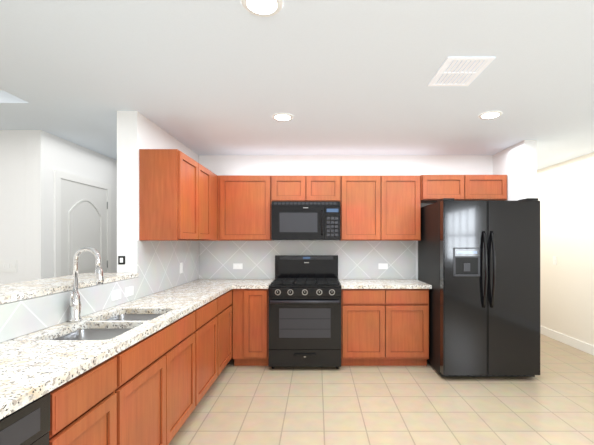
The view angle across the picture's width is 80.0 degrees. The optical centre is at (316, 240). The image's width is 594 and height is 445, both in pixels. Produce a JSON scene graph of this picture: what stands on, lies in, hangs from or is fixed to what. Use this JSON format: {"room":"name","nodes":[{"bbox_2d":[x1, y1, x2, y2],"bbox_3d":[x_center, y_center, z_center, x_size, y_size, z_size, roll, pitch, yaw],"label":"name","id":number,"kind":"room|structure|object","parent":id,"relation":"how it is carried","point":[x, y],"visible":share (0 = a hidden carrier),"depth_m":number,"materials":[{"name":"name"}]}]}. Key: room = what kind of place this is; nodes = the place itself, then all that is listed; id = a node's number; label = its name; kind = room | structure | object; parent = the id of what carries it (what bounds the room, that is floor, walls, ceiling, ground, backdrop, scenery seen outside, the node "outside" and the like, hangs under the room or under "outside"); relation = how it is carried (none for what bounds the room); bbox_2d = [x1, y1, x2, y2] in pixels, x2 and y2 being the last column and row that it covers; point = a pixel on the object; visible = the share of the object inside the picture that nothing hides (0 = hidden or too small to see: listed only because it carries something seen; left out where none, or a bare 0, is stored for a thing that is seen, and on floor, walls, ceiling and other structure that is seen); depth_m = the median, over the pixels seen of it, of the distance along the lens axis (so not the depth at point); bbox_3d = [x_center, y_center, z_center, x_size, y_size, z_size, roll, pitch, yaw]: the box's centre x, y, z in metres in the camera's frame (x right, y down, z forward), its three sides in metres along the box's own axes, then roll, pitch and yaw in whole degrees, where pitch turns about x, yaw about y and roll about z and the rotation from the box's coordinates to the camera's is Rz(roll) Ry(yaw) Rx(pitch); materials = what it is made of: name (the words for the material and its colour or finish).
{"room":"kitchen","nodes":[
{"label":"kitchen","id":0,"kind":"room"},
{"bbox_2d":[0,130,24,284],"bbox_3d":[-4.025,0.155,3.525,2.350,2.480,0.161,0,0,0],"label":"wall","id":1,"kind":"structure","parent":0,"point":[12,194],"depth_m":3.45,"materials":[{"name":"paint"}]},
{"bbox_2d":[25,130,116,280],"bbox_3d":[-2.775,0.155,4.478,0.150,2.480,2.045,0,0,0],"label":"wall","id":2,"kind":"structure","parent":0,"point":[46,154],"depth_m":3.54,"materials":[{"name":"paint"}]},
{"bbox_2d":[54,169,110,276],"bbox_3d":[-2.688,0.331,4.110,0.022,2.128,0.976,0,0,0],"label":"door frame","id":3,"kind":"structure","parent":2,"relation":"attached to","point":[59,175],"depth_m":3.69,"materials":[{"name":"white wood"}]},
{"bbox_2d":[61,179,107,275],"bbox_3d":[-2.663,0.364,4.115,0.072,2.038,0.830,0,0,0],"label":"hall door","id":4,"kind":"structure","parent":2,"relation":"in","point":[84,207],"depth_m":4.05,"materials":[{"name":"white wood"}]},
{"bbox_2d":[0,111,198,339],"bbox_3d":[-1.585,0.155,2.340,0.170,2.480,4.280,0,0,0],"label":"wall","id":5,"kind":"structure","parent":0,"point":[136,131],"depth_m":2.95,"materials":[{"name":"paint"}]},
{"bbox_2d":[0,273,137,303],"bbox_3d":[-1.704,0.281,1.573,0.432,0.032,2.745,0,0,0],"label":"bar","id":6,"kind":"object","parent":5,"relation":"on","point":[13,292],"visible":1,"depth_m":2.14,"materials":[{"name":"stone"}]},
{"bbox_2d":[0,241,198,342],"bbox_3d":[-1.495,0.238,2.335,0.008,0.482,4.270,0,0,0],"label":"tile backsplash","id":7,"kind":"structure","parent":5,"relation":"attached to","point":[158,266],"depth_m":2.64,"materials":[{"name":"white tile"}]},
{"bbox_2d":[111,289,120,300],"bbox_3d":[-1.487,0.400,2.621,0.008,0.070,0.115,0,0,0],"label":"electrical outlet plate","id":8,"kind":"object","parent":7,"relation":"attached to","point":[115,294],"depth_m":2.61,"materials":[{"name":"white plastic"}]},
{"bbox_2d":[125,286,132,296],"bbox_3d":[-1.487,0.400,2.801,0.008,0.070,0.115,0,0,0],"label":"electrical outlet plate","id":9,"kind":"object","parent":7,"relation":"attached to","point":[129,290],"depth_m":2.78,"materials":[{"name":"white plastic"}]},
{"bbox_2d":[180,262,182,272],"bbox_3d":[-1.487,0.295,3.871,0.008,0.115,0.072,0,0,0],"label":"electrical outlet plate","id":10,"kind":"object","parent":7,"relation":"attached to","point":[181,264],"depth_m":3.87,"materials":[{"name":"white plastic"}]},
{"bbox_2d":[118,256,124,263],"bbox_3d":[-1.627,0.160,2.945,0.055,0.070,0.010,0,0,0],"label":"light switch","id":11,"kind":"object","parent":5,"relation":"attached to","point":[121,259],"depth_m":2.94,"materials":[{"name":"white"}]},
{"bbox_2d":[139,149,202,240],"bbox_3d":[-1.328,-0.390,3.245,0.340,0.770,0.530,0,0,0],"label":"upper cabinet","id":12,"kind":"object","parent":5,"relation":"attached to","point":[183,196],"depth_m":2.98,"materials":[{"name":"brown wood"}]},
{"bbox_2d":[203,166,210,240],"bbox_3d":[-1.328,-0.390,3.627,0.340,0.770,0.474,0,0,0],"label":"upper cabinet","id":13,"kind":"object","parent":5,"relation":"attached to","point":[206,173],"depth_m":3.74,"materials":[{"name":"brown wood"}]},
{"bbox_2d":[211,172,226,240],"bbox_3d":[-1.292,-0.390,4.141,0.413,0.770,0.673,0,0,0],"label":"upper cabinet","id":14,"kind":"object","parent":5,"relation":"attached to","point":[218,182],"depth_m":4.16,"materials":[{"name":"brown wood"}]},
{"bbox_2d":[0,0,593,169],"bbox_3d":[-0.800,-1.360,2.250,8.800,0.550,9.900,0,0,0],"label":"ceiling","id":15,"kind":"structure","parent":0,"point":[232,77],"depth_m":2.30,"materials":[{"name":"paint"}]},
{"bbox_2d":[241,0,282,16],"bbox_3d":[-0.250,-1.079,1.610,0.190,0.012,0.190,0,0,0],"label":"recessed light","id":16,"kind":"object","parent":15,"relation":"in","point":[264,8],"visible":0.98,"depth_m":1.62,"materials":[{"name":"white glass"}]},
{"bbox_2d":[272,113,292,120],"bbox_3d":[-0.300,-1.079,3.090,0.190,0.012,0.190,0,0,0],"label":"recessed light","id":17,"kind":"object","parent":15,"relation":"in","point":[282,117],"visible":0.98,"depth_m":3.07,"materials":[{"name":"white glass"}]},
{"bbox_2d":[428,57,494,85],"bbox_3d":[0.910,-1.079,2.270,0.280,0.011,0.380,0,0,0],"label":"ceiling vent","id":18,"kind":"object","parent":15,"relation":"in","point":[459,71],"visible":1,"depth_m":2.24,"materials":[{"name":"white metal"}]},
{"bbox_2d":[478,111,502,119],"bbox_3d":[1.490,-1.079,3.040,0.190,0.012,0.190,0,0,0],"label":"recessed light","id":19,"kind":"object","parent":15,"relation":"in","point":[490,115],"visible":0.98,"depth_m":3.03,"materials":[{"name":"white glass"}]},
{"bbox_2d":[199,155,492,279],"bbox_3d":[0.346,0.155,4.555,4.032,2.480,0.150,0,0,0],"label":"wall","id":20,"kind":"structure","parent":0,"point":[349,164],"depth_m":4.48,"materials":[{"name":"paint"}]},
{"bbox_2d":[227,175,273,240],"bbox_3d":[-0.858,-0.390,4.318,0.636,0.770,0.320,0,0,0],"label":"upper cabinet","id":21,"kind":"object","parent":20,"relation":"attached to","point":[248,196],"depth_m":4.17,"materials":[{"name":"brown wood"}]},
{"bbox_2d":[271,175,310,200],"bbox_3d":[-0.304,-0.620,4.318,0.469,0.310,0.320,0,0,0],"label":"upper cabinet","id":22,"kind":"object","parent":20,"relation":"attached to","point":[283,187],"depth_m":4.16,"materials":[{"name":"brown wood"}]},
{"bbox_2d":[271,201,339,239],"bbox_3d":[-0.130,-0.234,4.251,0.792,0.447,0.451,0,0,0],"label":"microwave","id":23,"kind":"object","parent":22,"relation":"attached to","point":[305,220],"visible":1,"depth_m":4.07,"materials":[{"name":"black metal"}]},
{"bbox_2d":[199,241,415,278],"bbox_3d":[-0.125,0.238,4.475,2.748,0.482,0.008,0,0,0],"label":"tile backsplash","id":24,"kind":"structure","parent":20,"relation":"attached to","point":[356,259],"depth_m":4.47,"materials":[{"name":"white tile"}]},
{"bbox_2d":[233,263,242,268],"bbox_3d":[-1.000,0.320,4.466,0.118,0.072,0.008,0,0,0],"label":"electrical outlet plate","id":25,"kind":"object","parent":24,"relation":"attached to","point":[235,265],"depth_m":4.46,"materials":[{"name":"white plastic"}]},
{"bbox_2d":[378,263,387,268],"bbox_3d":[0.836,0.320,4.466,0.118,0.072,0.008,0,0,0],"label":"electrical outlet plate","id":26,"kind":"object","parent":24,"relation":"attached to","point":[380,265],"depth_m":4.46,"materials":[{"name":"white plastic"}]},
{"bbox_2d":[311,175,342,200],"bbox_3d":[0.044,-0.620,4.318,0.469,0.310,0.320,0,0,0],"label":"upper cabinet","id":27,"kind":"object","parent":20,"relation":"attached to","point":[323,187],"depth_m":4.17,"materials":[{"name":"brown wood"}]},
{"bbox_2d":[339,175,386,240],"bbox_3d":[0.546,-0.390,4.318,0.533,0.770,0.320,0,0,0],"label":"upper cabinet","id":28,"kind":"object","parent":20,"relation":"attached to","point":[363,207],"depth_m":4.17,"materials":[{"name":"brown wood"}]},
{"bbox_2d":[387,175,422,240],"bbox_3d":[0.959,-0.390,4.318,0.533,0.770,0.320,0,0,0],"label":"upper cabinet","id":29,"kind":"object","parent":20,"relation":"attached to","point":[403,203],"depth_m":4.17,"materials":[{"name":"brown wood"}]},
{"bbox_2d":[419,175,470,202],"bbox_3d":[1.502,-0.627,4.298,0.552,0.295,0.360,0,0,0],"label":"upper cabinet","id":30,"kind":"object","parent":20,"relation":"attached to","point":[432,188],"depth_m":4.13,"materials":[{"name":"brown wood"}]},
{"bbox_2d":[471,175,506,200],"bbox_3d":[1.946,-0.627,4.298,0.557,0.295,0.360,0,0,0],"label":"upper cabinet","id":31,"kind":"object","parent":20,"relation":"attached to","point":[483,187],"depth_m":4.13,"materials":[{"name":"brown wood"}]},
{"bbox_2d":[168,334,593,444],"bbox_3d":[-0.800,1.445,2.250,8.800,0.100,9.900,0,0,0],"label":"floor","id":32,"kind":"structure","parent":0,"point":[552,403],"depth_m":2.98,"materials":[{"name":"tile"}]},
{"bbox_2d":[0,393,49,444],"bbox_3d":[-1.199,0.959,0.923,0.558,0.870,0.605,0,0,0],"label":"dishwasher","id":33,"kind":"object","parent":32,"relation":"on","point":[28,424],"visible":0.77,"depth_m":1.13,"materials":[{"name":"black metal"}]},
{"bbox_2d":[48,346,131,444],"bbox_3d":[-1.212,0.957,1.473,0.572,0.874,0.491,0,0,0],"label":"base cabinet","id":34,"kind":"object","parent":32,"relation":"on","point":[94,407],"depth_m":1.50,"materials":[{"name":"brown wood"}]},
{"bbox_2d":[121,294,223,428],"bbox_3d":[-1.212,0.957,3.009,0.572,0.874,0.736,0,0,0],"label":"base cabinet","id":35,"kind":"object","parent":32,"relation":"on","point":[152,389],"depth_m":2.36,"materials":[{"name":"brown wood"}]},
{"bbox_2d":[0,279,235,419],"bbox_3d":[-1.209,0.500,2.389,0.578,0.038,4.178,0,0,0],"label":"countertop","id":36,"kind":"structure","parent":35,"relation":"on","point":[35,365],"depth_m":1.66,"materials":[{"name":"stone"}]},
{"bbox_2d":[69,247,103,321],"bbox_3d":[-1.381,0.257,2.095,0.201,0.446,0.114,0,0,0],"label":"faucet","id":37,"kind":"object","parent":36,"relation":"on","point":[75,305],"visible":1,"depth_m":2.11,"materials":[{"name":"silver metal"}]},
{"bbox_2d":[53,329,130,339],"bbox_3d":[-1.202,0.608,1.905,0.382,0.176,0.377,0,0,0],"label":"sink bowl","id":38,"kind":"object","parent":36,"relation":"attached to","point":[94,334],"depth_m":2.09,"materials":[{"name":"silver metal"}]},
{"bbox_2d":[104,314,162,320],"bbox_3d":[-1.202,0.608,2.325,0.382,0.176,0.377,0,0,0],"label":"sink bowl","id":39,"kind":"object","parent":36,"relation":"attached to","point":[125,317],"depth_m":2.51,"materials":[{"name":"silver metal"}]},
{"bbox_2d":[224,289,231,367],"bbox_3d":[-1.212,0.957,3.558,0.572,0.874,0.635,0,0,0],"label":"base cabinet","id":40,"kind":"object","parent":32,"relation":"on","point":[228,295],"depth_m":3.71,"materials":[{"name":"brown wood"}]},
{"bbox_2d":[232,289,268,365],"bbox_3d":[-0.738,0.957,4.143,0.421,0.874,0.669,0,0,0],"label":"base cabinet","id":41,"kind":"object","parent":32,"relation":"on","point":[249,306],"depth_m":3.87,"materials":[{"name":"brown wood"}]},
{"bbox_2d":[232,279,274,288],"bbox_3d":[-0.712,0.500,4.158,0.372,0.038,0.640,0,0,0],"label":"countertop","id":42,"kind":"structure","parent":41,"relation":"on","point":[240,283],"depth_m":4.00,"materials":[{"name":"stone"}]},
{"bbox_2d":[268,255,340,368],"bbox_3d":[-0.130,0.787,4.080,0.784,1.214,0.736,0,0,0],"label":"range","id":43,"kind":"object","parent":32,"relation":"on","point":[304,310],"visible":1,"depth_m":3.78,"materials":[{"name":"black metal"}]},
{"bbox_2d":[341,289,391,365],"bbox_3d":[0.537,0.957,4.167,0.540,0.874,0.622,0,0,0],"label":"base cabinet","id":44,"kind":"object","parent":32,"relation":"on","point":[366,314],"depth_m":3.87,"materials":[{"name":"brown wood"}]},
{"bbox_2d":[338,279,431,288],"bbox_3d":[0.756,0.500,4.158,0.980,0.038,0.640,0,0,0],"label":"countertop","id":45,"kind":"structure","parent":44,"relation":"on","point":[345,283],"depth_m":3.91,"materials":[{"name":"stone"}]},
{"bbox_2d":[392,289,428,365],"bbox_3d":[0.958,0.957,4.167,0.539,0.874,0.622,0,0,0],"label":"base cabinet","id":46,"kind":"object","parent":32,"relation":"on","point":[410,307],"depth_m":3.87,"materials":[{"name":"brown wood"}]},
{"bbox_2d":[418,198,539,376],"bbox_3d":[1.736,0.484,3.905,0.968,1.822,0.945,0,0,0],"label":"refrigerator","id":47,"kind":"object","parent":32,"relation":"on","point":[479,266],"visible":0.96,"depth_m":3.50,"materials":[{"name":"black metal"}]},
{"bbox_2d":[493,140,536,200],"bbox_3d":[2.295,0.155,4.140,0.134,2.480,0.680,0,0,0],"label":"wall","id":48,"kind":"structure","parent":0,"point":[516,164],"depth_m":3.89,"materials":[{"name":"paint"}]},
{"bbox_2d":[537,152,593,345],"bbox_3d":[3.455,0.155,2.250,0.150,2.480,9.900,0,0,0],"label":"wall","id":49,"kind":"structure","parent":0,"point":[565,193],"depth_m":4.75,"materials":[{"name":"paint"}]},
{"bbox_2d":[553,256,556,264],"bbox_3d":[3.373,0.275,5.020,0.012,0.120,0.075,0,0,0],"label":"light switch","id":50,"kind":"object","parent":49,"relation":"attached to","point":[554,260],"visible":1,"depth_m":5.00,"materials":[{"name":"white plastic"}]},
{"bbox_2d":[540,326,593,355],"bbox_3d":[3.373,1.337,2.170,0.013,0.114,9.340,0,0,0],"label":"baseboard","id":51,"kind":"structure","parent":49,"relation":"attached to","point":[574,343],"depth_m":4.72,"materials":[{"name":"white"}]}
]}

